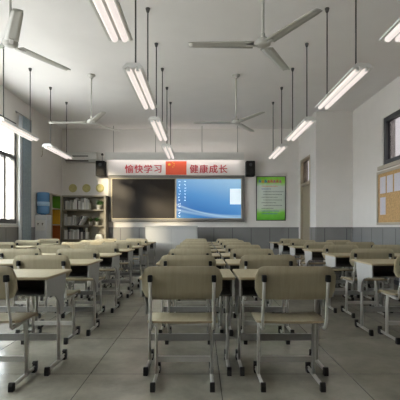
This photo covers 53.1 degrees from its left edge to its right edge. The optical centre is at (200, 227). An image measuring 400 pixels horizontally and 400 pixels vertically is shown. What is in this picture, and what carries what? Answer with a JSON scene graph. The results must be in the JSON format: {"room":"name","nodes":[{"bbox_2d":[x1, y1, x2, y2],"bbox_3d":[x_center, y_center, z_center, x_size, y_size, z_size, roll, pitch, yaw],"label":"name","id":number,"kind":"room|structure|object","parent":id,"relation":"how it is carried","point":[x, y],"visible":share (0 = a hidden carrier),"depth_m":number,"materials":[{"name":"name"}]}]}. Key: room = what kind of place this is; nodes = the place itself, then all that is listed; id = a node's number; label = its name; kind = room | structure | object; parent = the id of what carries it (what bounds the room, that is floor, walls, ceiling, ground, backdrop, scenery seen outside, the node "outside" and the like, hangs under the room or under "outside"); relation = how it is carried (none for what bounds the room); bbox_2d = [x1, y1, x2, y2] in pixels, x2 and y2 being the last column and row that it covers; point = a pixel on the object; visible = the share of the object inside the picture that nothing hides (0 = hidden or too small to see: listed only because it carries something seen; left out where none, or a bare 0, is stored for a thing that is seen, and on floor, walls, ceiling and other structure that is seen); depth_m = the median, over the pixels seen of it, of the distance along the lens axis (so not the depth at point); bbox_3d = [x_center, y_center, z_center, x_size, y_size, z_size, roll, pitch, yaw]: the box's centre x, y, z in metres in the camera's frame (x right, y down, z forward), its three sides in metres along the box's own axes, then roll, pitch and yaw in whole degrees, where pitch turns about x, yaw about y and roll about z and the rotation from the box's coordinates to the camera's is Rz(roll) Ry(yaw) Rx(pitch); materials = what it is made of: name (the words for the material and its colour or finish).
{"room":"classroom","nodes":[
{"label":"classroom","id":0,"kind":"room"},
{"bbox_2d":[0,85,61,226],"bbox_3d":[-3.970,-0.845,3.950,0.240,3.790,14.300,0,0,0],"label":"wall","id":1,"kind":"structure","parent":0,"point":[46,170],"depth_m":9.31,"materials":[{"name":"paint"}]},
{"bbox_2d":[0,114,15,223],"bbox_3d":[-3.910,-1.130,6.760,0.100,2.100,3.220,0,0,0],"label":"window","id":2,"kind":"structure","parent":1,"relation":"in","point":[3,155],"depth_m":8.23,"materials":[{"name":"grey"}]},
{"bbox_2d":[0,227,34,242],"bbox_3d":[-3.837,0.476,3.935,0.026,0.968,14.270,0,0,0],"label":"trim","id":3,"kind":"structure","parent":1,"relation":"attached to","point":[7,234],"depth_m":8.07,"materials":[{"name":"grey"}]},
{"bbox_2d":[15,111,31,239],"bbox_3d":[-3.816,-0.706,8.605,0.099,3.391,0.770,0,0,0],"label":"curtain","id":4,"kind":"object","parent":1,"relation":"hanging from","point":[24,122],"visible":0.72,"depth_m":8.61,"materials":[{"name":"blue fabric"}]},
{"bbox_2d":[62,129,298,226],"bbox_3d":[-0.590,-0.845,11.220,7.000,3.790,0.240,0,0,0],"label":"wall","id":5,"kind":"structure","parent":0,"point":[256,146],"depth_m":11.10,"materials":[{"name":"paint"}]},
{"bbox_2d":[69,184,76,191],"bbox_3d":[-3.552,-1.091,11.088,0.232,0.232,0.022,0,0,0],"label":"disc","id":6,"kind":"object","parent":5,"relation":"attached to","point":[72,188],"visible":1,"depth_m":11.08,"materials":[{"name":"gold metal"}]},
{"bbox_2d":[64,152,99,162],"bbox_3d":[-3.263,-1.883,10.988,0.917,0.356,0.223,0,0,0],"label":"air conditioner","id":7,"kind":"object","parent":5,"relation":"attached to","point":[79,157],"visible":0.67,"depth_m":10.88,"materials":[{"name":"white plastic"}]},
{"bbox_2d":[82,184,90,191],"bbox_3d":[-3.175,-1.091,11.088,0.232,0.232,0.022,0,0,0],"label":"disc","id":8,"kind":"object","parent":5,"relation":"attached to","point":[86,188],"visible":1,"depth_m":11.08,"materials":[{"name":"gold metal"}]},
{"bbox_2d":[96,184,103,191],"bbox_3d":[-2.803,-1.091,11.088,0.232,0.232,0.022,0,0,0],"label":"disc","id":9,"kind":"object","parent":5,"relation":"attached to","point":[99,188],"visible":1,"depth_m":11.08,"materials":[{"name":"gold metal"}]},
{"bbox_2d":[96,153,105,176],"bbox_3d":[-2.736,-1.718,10.963,0.244,0.635,0.271,0,0,0],"label":"loudspeaker","id":10,"kind":"object","parent":5,"relation":"attached to","point":[100,165],"visible":1,"depth_m":10.84,"materials":[{"name":"black plastic"}]},
{"bbox_2d":[106,160,244,175],"bbox_3d":[-0.692,-1.653,11.050,3.821,0.423,0.098,0,0,0],"label":"banner","id":11,"kind":"object","parent":5,"relation":"attached to","point":[113,167],"visible":1,"depth_m":11.01,"materials":[{"name":"white"}]},
{"bbox_2d":[108,175,244,221],"bbox_3d":[-0.673,-0.796,11.055,3.749,1.276,0.089,0,0,0],"label":"blackboard","id":12,"kind":"object","parent":5,"relation":"attached to","point":[131,198],"visible":1,"depth_m":11.03,"materials":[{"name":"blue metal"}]},
{"bbox_2d":[109,227,298,261],"bbox_3d":[-0.570,0.476,11.087,6.560,0.968,0.026,0,0,0],"label":"trim","id":13,"kind":"structure","parent":5,"relation":"attached to","point":[261,236],"depth_m":11.08,"materials":[{"name":"grey"}]},
{"bbox_2d":[245,161,254,176],"bbox_3d":[1.346,-1.605,10.963,0.244,0.410,0.271,0,0,0],"label":"loudspeaker","id":14,"kind":"object","parent":5,"relation":"attached to","point":[249,165],"visible":1,"depth_m":10.84,"materials":[{"name":"black plastic"}]},
{"bbox_2d":[256,176,285,220],"bbox_3d":[1.937,-0.805,11.085,0.821,1.232,0.029,0,0,0],"label":"poster","id":15,"kind":"object","parent":5,"relation":"attached to","point":[270,190],"visible":1,"depth_m":11.08,"materials":[{"name":"green paper"}]},
{"bbox_2d":[0,0,399,128],"bbox_3d":[-0.135,-2.815,3.950,7.910,0.150,14.780,0,0,0],"label":"ceiling","id":16,"kind":"structure","parent":0,"point":[200,83],"depth_m":6.56,"materials":[{"name":"paint"}]},
{"bbox_2d":[0,43,39,140],"bbox_3d":[-2.940,-2.129,6.420,0.196,1.222,1.290,0,0,0],"label":"hanging lamp","id":17,"kind":"object","parent":16,"relation":"hanging from","point":[5,123],"visible":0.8,"depth_m":6.33,"materials":[{"name":"white plastic"}]},
{"bbox_2d":[0,0,70,70],"bbox_3d":[-2.139,-2.301,4.120,1.183,0.878,1.366,0,0,0],"label":"ceiling fan","id":18,"kind":"object","parent":16,"relation":"hanging from","point":[12,34],"visible":1,"depth_m":4.01,"materials":[{"name":"white metal"}]},
{"bbox_2d":[42,87,73,158],"bbox_3d":[-2.940,-2.129,8.280,0.196,1.222,1.290,0,0,0],"label":"hanging lamp","id":19,"kind":"object","parent":16,"relation":"hanging from","point":[50,147],"visible":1,"depth_m":8.04,"materials":[{"name":"white"}]},
{"bbox_2d":[49,74,121,131],"bbox_3d":[-2.144,-2.301,7.190,1.183,0.878,1.366,0,0,0],"label":"ceiling fan","id":20,"kind":"object","parent":16,"relation":"hanging from","point":[97,117],"visible":1,"depth_m":7.18,"materials":[{"name":"white metal"}]},
{"bbox_2d":[89,0,132,41],"bbox_3d":[-0.665,-2.129,2.670,0.196,1.222,1.290,0,0,0],"label":"hanging lamp","id":21,"kind":"object","parent":16,"relation":"hanging from","point":[109,13],"visible":1,"depth_m":2.95,"materials":[{"name":"white plastic"}]},
{"bbox_2d":[123,0,156,108],"bbox_3d":[-0.665,-2.129,4.535,0.196,1.222,1.290,0,0,0],"label":"hanging lamp","id":22,"kind":"object","parent":16,"relation":"hanging from","point":[135,74],"visible":1,"depth_m":4.31,"materials":[{"name":"white plastic"}]},
{"bbox_2d":[148,43,168,140],"bbox_3d":[-0.665,-2.129,6.420,0.196,1.222,1.290,0,0,0],"label":"hanging lamp","id":23,"kind":"object","parent":16,"relation":"hanging from","point":[156,123],"visible":1,"depth_m":6.14,"materials":[{"name":"white"}]},
{"bbox_2d":[161,87,175,158],"bbox_3d":[-0.665,-2.129,8.280,0.196,1.222,1.290,0,0,0],"label":"hanging lamp","id":24,"kind":"object","parent":16,"relation":"hanging from","point":[167,148],"visible":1,"depth_m":8.25,"materials":[{"name":"white metal"}]},
{"bbox_2d":[105,126,243,159],"bbox_3d":[-0.710,-2.275,10.805,3.725,0.931,0.170,0,0,0],"label":"light","id":25,"kind":"object","parent":16,"relation":"hanging from","point":[113,155],"visible":0.88,"depth_m":10.72,"materials":[{"name":"white metal"}]},
{"bbox_2d":[193,74,264,131],"bbox_3d":[0.456,-2.301,7.190,1.183,0.878,1.366,0,0,0],"label":"ceiling fan","id":26,"kind":"object","parent":16,"relation":"hanging from","point":[235,121],"visible":1,"depth_m":7.18,"materials":[{"name":"grey metal"}]},
{"bbox_2d":[189,0,322,70],"bbox_3d":[0.465,-2.301,4.120,1.183,0.878,1.366,0,0,0],"label":"ceiling fan","id":27,"kind":"object","parent":16,"relation":"hanging from","point":[263,42],"visible":1,"depth_m":4.10,"materials":[{"name":"grey metal"}]},
{"bbox_2d":[267,87,288,158],"bbox_3d":[1.576,-2.129,8.280,0.196,1.222,1.290,0,0,0],"label":"hanging lamp","id":28,"kind":"object","parent":16,"relation":"hanging from","point":[281,147],"visible":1,"depth_m":7.81,"materials":[{"name":"white metal"}]},
{"bbox_2d":[285,43,316,140],"bbox_3d":[1.576,-2.129,6.420,0.196,1.222,1.290,0,0,0],"label":"hanging lamp","id":29,"kind":"object","parent":16,"relation":"hanging from","point":[306,122],"visible":1,"depth_m":6.14,"materials":[{"name":"white plastic"}]},
{"bbox_2d":[315,0,372,108],"bbox_3d":[1.576,-2.129,4.535,0.196,1.222,1.290,0,0,0],"label":"hanging lamp","id":30,"kind":"object","parent":16,"relation":"hanging from","point":[358,71],"visible":1,"depth_m":4.34,"materials":[{"name":"white"}]},
{"bbox_2d":[379,17,399,41],"bbox_3d":[1.576,-2.129,2.670,0.196,1.222,1.290,0,0,0],"label":"hanging lamp","id":31,"kind":"object","parent":16,"relation":"hanging from","point":[393,32],"visible":1,"depth_m":3.18,"materials":[{"name":"white"}]},
{"bbox_2d":[0,265,399,399],"bbox_3d":[-0.135,1.110,3.950,7.910,0.120,14.780,0,0,0],"label":"floor","id":32,"kind":"structure","parent":0,"point":[108,363],"depth_m":3.28,"materials":[{"name":"tile"}]},
{"bbox_2d":[0,242,15,248],"bbox_3d":[-3.334,0.646,6.864,0.502,0.808,0.483,0,0,0],"label":"chair","id":33,"kind":"object","parent":32,"relation":"on","point":[3,245],"visible":0.25,"depth_m":6.65,"materials":[{"name":"beige wood"}]},
{"bbox_2d":[0,259,31,332],"bbox_3d":[-2.075,0.696,4.058,0.668,0.709,0.545,0,0,0],"label":"school desk","id":34,"kind":"object","parent":32,"relation":"on","point":[3,262],"visible":0.21,"depth_m":4.10,"materials":[{"name":"laminate"}]},
{"bbox_2d":[0,266,38,391],"bbox_3d":[-1.405,0.646,2.704,0.502,0.808,0.483,0,0,0],"label":"chair","id":35,"kind":"object","parent":32,"relation":"on","point":[8,279],"visible":1,"depth_m":2.63,"materials":[{"name":"beige wood"}]},
{"bbox_2d":[0,249,46,317],"bbox_3d":[-2.073,0.646,4.784,0.502,0.808,0.483,0,0,0],"label":"chair","id":36,"kind":"object","parent":32,"relation":"on","point":[4,253],"visible":0.27,"depth_m":4.57,"materials":[{"name":"beige wood"}]},
{"bbox_2d":[16,246,35,248],"bbox_3d":[-3.330,0.696,7.178,0.668,0.709,0.545,0,0,0],"label":"school desk","id":37,"kind":"object","parent":32,"relation":"on","point":[17,247],"visible":0.06,"depth_m":7.18,"materials":[{"name":"laminate"}]},
{"bbox_2d":[15,240,40,245],"bbox_3d":[-3.329,0.646,7.904,0.502,0.808,0.483,0,0,0],"label":"chair","id":38,"kind":"object","parent":32,"relation":"on","point":[17,242],"visible":0.23,"depth_m":7.68,"materials":[{"name":"beige wood"}]},
{"bbox_2d":[0,269,71,375],"bbox_3d":[-1.390,0.696,3.018,0.668,0.709,0.545,0,0,0],"label":"school desk","id":39,"kind":"object","parent":32,"relation":"on","point":[30,282],"visible":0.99,"depth_m":3.05,"materials":[{"name":"laminate"}]},
{"bbox_2d":[6,253,67,312],"bbox_3d":[-2.075,0.696,5.098,0.668,0.709,0.545,0,0,0],"label":"school desk","id":40,"kind":"object","parent":32,"relation":"on","point":[66,302],"visible":0.12,"depth_m":5.22,"materials":[{"name":"laminate"}]},
{"bbox_2d":[35,192,50,239],"bbox_3d":[-3.695,0.114,9.350,0.284,1.872,0.340,0,0,0],"label":"water cooler","id":41,"kind":"object","parent":32,"relation":"on","point":[43,221],"visible":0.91,"depth_m":9.23,"materials":[{"name":"grey plastic"}]},
{"bbox_2d":[37,192,49,214],"bbox_3d":[-3.695,-0.556,9.370,0.284,0.532,0.284,0,0,0],"label":"bottle","id":42,"kind":"object","parent":41,"relation":"on","point":[43,203],"depth_m":9.25,"materials":[{"name":"blue plastic"}]},
{"bbox_2d":[13,255,80,344],"bbox_3d":[-1.409,0.646,3.744,0.502,0.808,0.483,0,0,0],"label":"chair","id":43,"kind":"object","parent":32,"relation":"on","point":[20,261],"visible":0.62,"depth_m":3.53,"materials":[{"name":"beige wood"}]},
{"bbox_2d":[38,239,59,244],"bbox_3d":[-3.332,0.646,8.944,0.502,0.808,0.483,0,0,0],"label":"chair","id":44,"kind":"object","parent":32,"relation":"on","point":[43,241],"visible":0.21,"depth_m":8.72,"materials":[{"name":"beige wood"}]},
{"bbox_2d":[46,193,60,244],"bbox_3d":[-3.711,0.113,9.965,0.222,1.875,0.610,0,0,0],"label":"tall cabinet","id":45,"kind":"object","parent":32,"relation":"on","point":[55,200],"visible":0.43,"depth_m":10.23,"materials":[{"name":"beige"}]},
{"bbox_2d":[35,245,77,300],"bbox_3d":[-2.073,0.646,5.824,0.502,0.808,0.483,0,0,0],"label":"chair","id":46,"kind":"object","parent":32,"relation":"on","point":[43,248],"visible":0.2,"depth_m":5.61,"materials":[{"name":"beige wood"}]},
{"bbox_2d":[40,281,89,297],"bbox_3d":[-2.075,0.696,6.138,0.668,0.709,0.545,0,0,0],"label":"school desk","id":47,"kind":"object","parent":32,"relation":"on","point":[85,282],"visible":0.05,"depth_m":6.18,"materials":[{"name":"metal"}]},
{"bbox_2d":[28,259,102,335],"bbox_3d":[-1.390,0.696,4.058,0.668,0.709,0.545,0,0,0],"label":"school desk","id":48,"kind":"object","parent":32,"relation":"on","point":[89,268],"visible":0.62,"depth_m":4.10,"materials":[{"name":"metal"}]},
{"bbox_2d":[61,242,90,289],"bbox_3d":[-2.082,0.646,6.864,0.502,0.808,0.483,0,0,0],"label":"chair","id":49,"kind":"object","parent":32,"relation":"on","point":[74,245],"visible":0.12,"depth_m":6.64,"materials":[{"name":"beige wood"}]},
{"bbox_2d":[56,249,105,317],"bbox_3d":[-1.409,0.646,4.784,0.502,0.808,0.483,0,0,0],"label":"chair","id":50,"kind":"object","parent":32,"relation":"on","point":[71,253],"visible":0.56,"depth_m":4.57,"materials":[{"name":"beige wood"}]},
{"bbox_2d":[61,195,108,243],"bbox_3d":[-3.151,0.094,10.906,1.189,1.912,0.332,0,0,0],"label":"bookcase","id":51,"kind":"object","parent":32,"relation":"on","point":[102,227],"visible":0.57,"depth_m":11.06,"materials":[{"name":"grey wood"}]},
{"bbox_2d":[64,253,121,312],"bbox_3d":[-1.390,0.696,5.098,0.668,0.709,0.545,0,0,0],"label":"school desk","id":52,"kind":"object","parent":32,"relation":"on","point":[109,259],"visible":0.51,"depth_m":5.14,"materials":[{"name":"laminate"}]},
{"bbox_2d":[80,240,106,279],"bbox_3d":[-2.083,0.646,7.904,0.502,0.808,0.483,0,0,0],"label":"chair","id":53,"kind":"object","parent":32,"relation":"on","point":[92,242],"visible":0.12,"depth_m":7.68,"materials":[{"name":"beige wood"}]},
{"bbox_2d":[84,245,122,300],"bbox_3d":[-1.397,0.646,5.824,0.502,0.808,0.483,0,0,0],"label":"chair","id":54,"kind":"object","parent":32,"relation":"on","point":[101,248],"visible":0.45,"depth_m":5.61,"materials":[{"name":"beige wood"}]},
{"bbox_2d":[86,249,134,297],"bbox_3d":[-1.390,0.696,6.138,0.668,0.709,0.545,0,0,0],"label":"school desk","id":55,"kind":"object","parent":32,"relation":"on","point":[127,254],"visible":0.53,"depth_m":6.17,"materials":[{"name":"metal"}]},
{"bbox_2d":[102,242,133,289],"bbox_3d":[-1.405,0.646,6.864,0.502,0.808,0.483,0,0,0],"label":"chair","id":56,"kind":"object","parent":32,"relation":"on","point":[122,245],"visible":0.39,"depth_m":6.65,"materials":[{"name":"beige wood"}]},
{"bbox_2d":[104,246,143,287],"bbox_3d":[-1.390,0.696,7.178,0.668,0.709,0.545,0,0,0],"label":"school desk","id":57,"kind":"object","parent":32,"relation":"on","point":[138,250],"visible":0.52,"depth_m":7.21,"materials":[{"name":"laminate"}]},
{"bbox_2d":[116,240,142,281],"bbox_3d":[-1.400,0.646,7.904,0.502,0.808,0.483,0,0,0],"label":"chair","id":58,"kind":"object","parent":32,"relation":"on","point":[133,242],"visible":0.41,"depth_m":7.69,"materials":[{"name":"beige wood"}]},
{"bbox_2d":[119,244,150,277],"bbox_3d":[-1.390,0.696,8.217,0.668,0.709,0.545,0,0,0],"label":"school desk","id":59,"kind":"object","parent":32,"relation":"on","point":[146,247],"visible":0.34,"depth_m":8.26,"materials":[{"name":"laminate"}]},
{"bbox_2d":[126,239,147,266],"bbox_3d":[-1.405,0.646,8.944,0.502,0.808,0.483,0,0,0],"label":"chair","id":60,"kind":"object","parent":32,"relation":"on","point":[143,241],"visible":0.37,"depth_m":8.73,"materials":[{"name":"beige wood"}]},
{"bbox_2d":[126,242,156,271],"bbox_3d":[-1.390,0.696,9.258,0.668,0.709,0.545,0,0,0],"label":"school desk","id":61,"kind":"object","parent":32,"relation":"on","point":[153,244],"visible":0.42,"depth_m":9.30,"materials":[{"name":"laminate"}]},
{"bbox_2d":[145,226,197,266],"bbox_3d":[-0.726,0.504,10.080,1.290,1.092,0.600,0,0,0],"label":"lectern","id":62,"kind":"object","parent":32,"relation":"on","point":[167,238],"visible":0.63,"depth_m":9.79,"materials":[{"name":"grey"}]},
{"bbox_2d":[142,266,221,391],"bbox_3d":[-0.118,0.646,2.704,0.502,0.808,0.483,0,0,0],"label":"chair","id":63,"kind":"object","parent":32,"relation":"on","point":[158,282],"visible":1,"depth_m":2.50,"materials":[{"name":"beige wood"}]},
{"bbox_2d":[139,269,234,375],"bbox_3d":[-0.096,0.696,3.018,0.668,0.709,0.545,0,0,0],"label":"school desk","id":64,"kind":"object","parent":32,"relation":"on","point":[228,278],"visible":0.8,"depth_m":3.05,"materials":[{"name":"metal"}]},
{"bbox_2d":[159,255,215,344],"bbox_3d":[-0.116,0.646,3.744,0.502,0.808,0.483,0,0,0],"label":"chair","id":65,"kind":"object","parent":32,"relation":"on","point":[166,260],"visible":0.41,"depth_m":3.53,"materials":[{"name":"beige wood"}]},
{"bbox_2d":[168,249,211,312],"bbox_3d":[-0.124,0.646,4.784,0.502,0.808,0.483,0,0,0],"label":"chair","id":66,"kind":"object","parent":32,"relation":"on","point":[172,251],"visible":0.26,"depth_m":4.57,"materials":[{"name":"beige wood"}]},
{"bbox_2d":[156,259,225,332],"bbox_3d":[-0.096,0.696,4.058,0.668,0.709,0.545,0,0,0],"label":"school desk","id":67,"kind":"object","parent":32,"relation":"on","point":[220,263],"visible":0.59,"depth_m":4.10,"materials":[{"name":"metal"}]},
{"bbox_2d":[175,245,210,300],"bbox_3d":[-0.116,0.646,5.824,0.502,0.808,0.483,0,0,0],"label":"chair","id":68,"kind":"object","parent":32,"relation":"on","point":[177,246],"visible":0.18,"depth_m":5.60,"materials":[{"name":"beige wood"}]},
{"bbox_2d":[167,253,220,312],"bbox_3d":[-0.096,0.696,5.098,0.668,0.709,0.545,0,0,0],"label":"school desk","id":69,"kind":"object","parent":32,"relation":"on","point":[216,255],"visible":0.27,"depth_m":5.13,"materials":[{"name":"laminate"}]},
{"bbox_2d":[180,242,208,244],"bbox_3d":[-0.112,0.646,6.864,0.502,0.808,0.483,0,0,0],"label":"chair","id":70,"kind":"object","parent":32,"relation":"on","point":[181,243],"visible":0.08,"depth_m":6.64,"materials":[{"name":"beige wood"}]},
{"bbox_2d":[218,240,243,245],"bbox_3d":[0.587,0.646,7.904,0.502,0.808,0.483,0,0,0],"label":"chair","id":71,"kind":"object","parent":32,"relation":"on","point":[220,241],"visible":0.15,"depth_m":7.68,"materials":[{"name":"beige wood"}]},
{"bbox_2d":[221,242,250,248],"bbox_3d":[0.592,0.646,6.864,0.502,0.808,0.483,0,0,0],"label":"chair","id":72,"kind":"object","parent":32,"relation":"on","point":[224,244],"visible":0.09,"depth_m":6.64,"materials":[{"name":"beige wood"}]},
{"bbox_2d":[225,245,260,300],"bbox_3d":[0.594,0.646,5.824,0.502,0.808,0.483,0,0,0],"label":"chair","id":73,"kind":"object","parent":32,"relation":"on","point":[229,248],"visible":0.23,"depth_m":5.61,"materials":[{"name":"beige wood"}]},
{"bbox_2d":[220,253,274,312],"bbox_3d":[0.590,0.696,5.098,0.668,0.709,0.545,0,0,0],"label":"school desk","id":74,"kind":"object","parent":32,"relation":"on","point":[224,256],"visible":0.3,"depth_m":5.13,"materials":[{"name":"laminate"}]},
{"bbox_2d":[230,249,273,317],"bbox_3d":[0.583,0.646,4.784,0.502,0.808,0.483,0,0,0],"label":"chair","id":75,"kind":"object","parent":32,"relation":"on","point":[235,253],"visible":0.34,"depth_m":4.57,"materials":[{"name":"beige wood"}]},
{"bbox_2d":[225,259,297,335],"bbox_3d":[0.590,0.696,4.058,0.668,0.709,0.545,0,0,0],"label":"school desk","id":76,"kind":"object","parent":32,"relation":"on","point":[231,264],"visible":0.4,"depth_m":4.10,"materials":[{"name":"metal"}]},
{"bbox_2d":[239,255,296,344],"bbox_3d":[0.593,0.646,3.744,0.502,0.808,0.483,0,0,0],"label":"chair","id":77,"kind":"object","parent":32,"relation":"on","point":[247,261],"visible":0.4,"depth_m":3.53,"materials":[{"name":"beige wood"}]},
{"bbox_2d":[232,269,333,375],"bbox_3d":[0.590,0.696,3.018,0.668,0.709,0.545,0,0,0],"label":"school desk","id":78,"kind":"object","parent":32,"relation":"on","point":[244,278],"visible":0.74,"depth_m":3.05,"materials":[{"name":"metal"}]},
{"bbox_2d":[277,244,289,254],"bbox_3d":[1.950,0.696,8.217,0.668,0.709,0.545,0,0,0],"label":"school desk","id":79,"kind":"object","parent":32,"relation":"on","point":[282,247],"visible":0.25,"depth_m":8.17,"materials":[{"name":"laminate"}]},
{"bbox_2d":[269,242,298,262],"bbox_3d":[1.950,0.696,9.258,0.668,0.709,0.545,0,0,0],"label":"school desk","id":80,"kind":"object","parent":32,"relation":"on","point":[273,245],"visible":0.28,"depth_m":9.21,"materials":[{"name":"laminate"}]},
{"bbox_2d":[277,239,301,260],"bbox_3d":[1.967,0.646,8.944,0.502,0.808,0.483,0,0,0],"label":"chair","id":81,"kind":"object","parent":32,"relation":"on","point":[282,241],"visible":0.34,"depth_m":8.73,"materials":[{"name":"beige wood"}]},
{"bbox_2d":[251,266,335,391],"bbox_3d":[0.590,0.646,2.704,0.502,0.808,0.483,0,0,0],"label":"chair","id":82,"kind":"object","parent":32,"relation":"on","point":[271,282],"visible":1,"depth_m":2.50,"materials":[{"name":"beige wood"}]},
{"bbox_2d":[290,240,314,265],"bbox_3d":[1.963,0.646,7.904,0.502,0.808,0.483,0,0,0],"label":"chair","id":83,"kind":"object","parent":32,"relation":"on","point":[293,242],"visible":0.27,"depth_m":7.68,"materials":[{"name":"beige wood"}]},
{"bbox_2d":[288,246,324,261],"bbox_3d":[1.950,0.696,7.178,0.668,0.709,0.545,0,0,0],"label":"school desk","id":84,"kind":"object","parent":32,"relation":"on","point":[294,250],"visible":0.29,"depth_m":7.18,"materials":[{"name":"laminate"}]},
{"bbox_2d":[300,242,333,265],"bbox_3d":[1.966,0.646,6.864,0.502,0.808,0.483,0,0,0],"label":"chair","id":85,"kind":"object","parent":32,"relation":"on","point":[308,245],"visible":0.39,"depth_m":6.65,"materials":[{"name":"beige wood"}]},
{"bbox_2d":[302,249,352,296],"bbox_3d":[1.950,0.696,6.138,0.668,0.709,0.545,0,0,0],"label":"school desk","id":86,"kind":"object","parent":32,"relation":"on","point":[310,254],"visible":0.31,"depth_m":6.16,"materials":[{"name":"laminate"}]},
{"bbox_2d":[323,240,350,278],"bbox_3d":[2.639,0.646,7.904,0.502,0.808,0.483,0,0,0],"label":"chair","id":87,"kind":"object","parent":32,"relation":"on","point":[335,242],"visible":0.17,"depth_m":7.68,"materials":[{"name":"beige wood"}]},
{"bbox_2d":[323,245,358,300],"bbox_3d":[1.964,0.646,5.824,0.502,0.808,0.483,0,0,0],"label":"chair","id":88,"kind":"object","parent":32,"relation":"on","point":[327,248],"visible":0.4,"depth_m":5.61,"materials":[{"name":"beige wood"}]},
{"bbox_2d":[335,272,369,287],"bbox_3d":[2.640,0.696,7.178,0.668,0.709,0.545,0,0,0],"label":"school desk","id":89,"kind":"object","parent":32,"relation":"on","point":[336,273],"visible":0.05,"depth_m":7.22,"materials":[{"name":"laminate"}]},
{"bbox_2d":[322,253,384,312],"bbox_3d":[1.950,0.696,5.098,0.668,0.709,0.545,0,0,0],"label":"school desk","id":90,"kind":"object","parent":32,"relation":"on","point":[331,259],"visible":0.38,"depth_m":5.14,"materials":[{"name":"laminate"}]},
{"bbox_2d":[338,242,374,287],"bbox_3d":[2.645,0.646,6.864,0.502,0.808,0.483,0,0,0],"label":"chair","id":91,"kind":"object","parent":32,"relation":"on","point":[361,245],"visible":0.23,"depth_m":6.65,"materials":[{"name":"beige wood"}]},
{"bbox_2d":[340,249,394,317],"bbox_3d":[1.960,0.646,4.784,0.502,0.808,0.483,0,0,0],"label":"chair","id":92,"kind":"object","parent":32,"relation":"on","point":[355,253],"visible":0.7,"depth_m":4.59,"materials":[{"name":"beige wood"}]},
{"bbox_2d":[348,267,397,297],"bbox_3d":[2.640,0.696,6.138,0.668,0.709,0.545,0,0,0],"label":"school desk","id":93,"kind":"object","parent":32,"relation":"on","point":[390,280],"visible":0.12,"depth_m":6.18,"materials":[{"name":"metal"}]},
{"bbox_2d":[351,259,399,335],"bbox_3d":[1.950,0.696,4.058,0.668,0.709,0.545,0,0,0],"label":"school desk","id":94,"kind":"object","parent":32,"relation":"on","point":[365,268],"visible":0.99,"depth_m":4.10,"materials":[{"name":"metal"}]},
{"bbox_2d":[363,245,399,301],"bbox_3d":[2.638,0.646,5.824,0.502,0.808,0.483,0,0,0],"label":"chair","id":95,"kind":"object","parent":32,"relation":"on","point":[396,248],"visible":0.23,"depth_m":5.61,"materials":[{"name":"beige wood"}]},
{"bbox_2d":[377,255,399,344],"bbox_3d":[1.966,0.646,3.744,0.502,0.808,0.483,0,0,0],"label":"chair","id":96,"kind":"object","parent":32,"relation":"on","point":[389,293],"visible":1,"depth_m":3.79,"materials":[{"name":"beige wood"}]},
{"bbox_2d":[379,253,399,312],"bbox_3d":[2.640,0.696,5.098,0.668,0.709,0.545,0,0,0],"label":"school desk","id":97,"kind":"object","parent":32,"relation":"on","point":[396,254],"visible":0.13,"depth_m":5.13,"materials":[{"name":"metal"}]},
{"bbox_2d":[299,111,352,265],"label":"wall","id":98,"kind":"structure","parent":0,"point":[328,142],"depth_m":9.43,"materials":[{"name":"paint"}]},
{"bbox_2d":[300,155,309,265],"bbox_3d":[2.774,-0.380,10.395,0.152,2.860,0.930,0,0,0],"label":"door","id":99,"kind":"structure","parent":98,"relation":"attached to","point":[304,163],"depth_m":10.60,"materials":[{"name":"beige paint"}]},
{"bbox_2d":[309,227,351,267],"bbox_3d":[3.117,0.476,9.662,0.866,0.968,0.516,0,0,0],"label":"trim","id":100,"kind":"structure","parent":98,"relation":"attached to","point":[323,234],"depth_m":9.41,"materials":[{"name":"grey"}]},
{"bbox_2d":[353,76,399,226],"bbox_3d":[3.700,-0.845,3.115,0.240,3.790,12.630,0,0,0],"label":"wall","id":101,"kind":"structure","parent":0,"point":[368,118],"depth_m":8.50,"materials":[{"name":"paint"}]},
{"bbox_2d":[352,227,399,280],"bbox_3d":[3.567,0.476,3.115,0.026,0.968,12.630,0,0,0],"label":"trim","id":102,"kind":"structure","parent":101,"relation":"attached to","point":[377,235],"depth_m":8.03,"materials":[{"name":"grey"}]},
{"bbox_2d":[376,165,399,224],"bbox_3d":[3.563,-0.580,6.845,0.031,1.060,2.490,0,0,0],"label":"notice board","id":103,"kind":"object","parent":101,"relation":"attached to","point":[392,217],"visible":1,"depth_m":7.56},
{"bbox_2d":[380,197,385,214],"bbox_3d":[3.560,-0.420,7.832,0.003,0.340,0.235,0,0,0],"label":"sheet","id":104,"kind":"object","parent":103,"relation":"attached to","point":[383,199],"visible":1,"depth_m":7.80,"materials":[{"name":"paper"}]},
{"bbox_2d":[380,176,385,193],"bbox_3d":[3.560,-0.828,7.832,0.003,0.325,0.235,0,0,0],"label":"sheet","id":105,"kind":"object","parent":103,"relation":"attached to","point":[382,179],"visible":1,"depth_m":7.82,"materials":[{"name":"paper"}]},
{"bbox_2d":[387,174,392,192],"bbox_3d":[3.560,-0.828,7.543,0.003,0.325,0.235,0,0,0],"label":"sheet","id":106,"kind":"object","parent":103,"relation":"attached to","point":[389,177],"visible":1,"depth_m":7.51,"materials":[{"name":"paper"}]},
{"bbox_2d":[394,172,399,190],"bbox_3d":[3.560,-0.828,7.253,0.003,0.325,0.235,0,0,0],"label":"sheet","id":107,"kind":"object","parent":103,"relation":"attached to","point":[396,175],"visible":1,"depth_m":7.24,"materials":[{"name":"paper"}]},
{"bbox_2d":[377,160,399,170],"bbox_3d":[3.615,-1.179,6.405,0.130,0.078,3.310,0,0,0],"label":"trim","id":108,"kind":"structure","parent":101,"relation":"attached to","point":[397,162],"depth_m":7.57,"materials":[{"name":"beige wood"}]},
{"bbox_2d":[384,109,399,164],"bbox_3d":[3.640,-1.680,6.380,0.090,0.920,2.960,0,0,0],"label":"window","id":109,"kind":"structure","parent":101,"relation":"in","point":[391,122],"depth_m":7.59,"materials":[{"name":"grey metal"}]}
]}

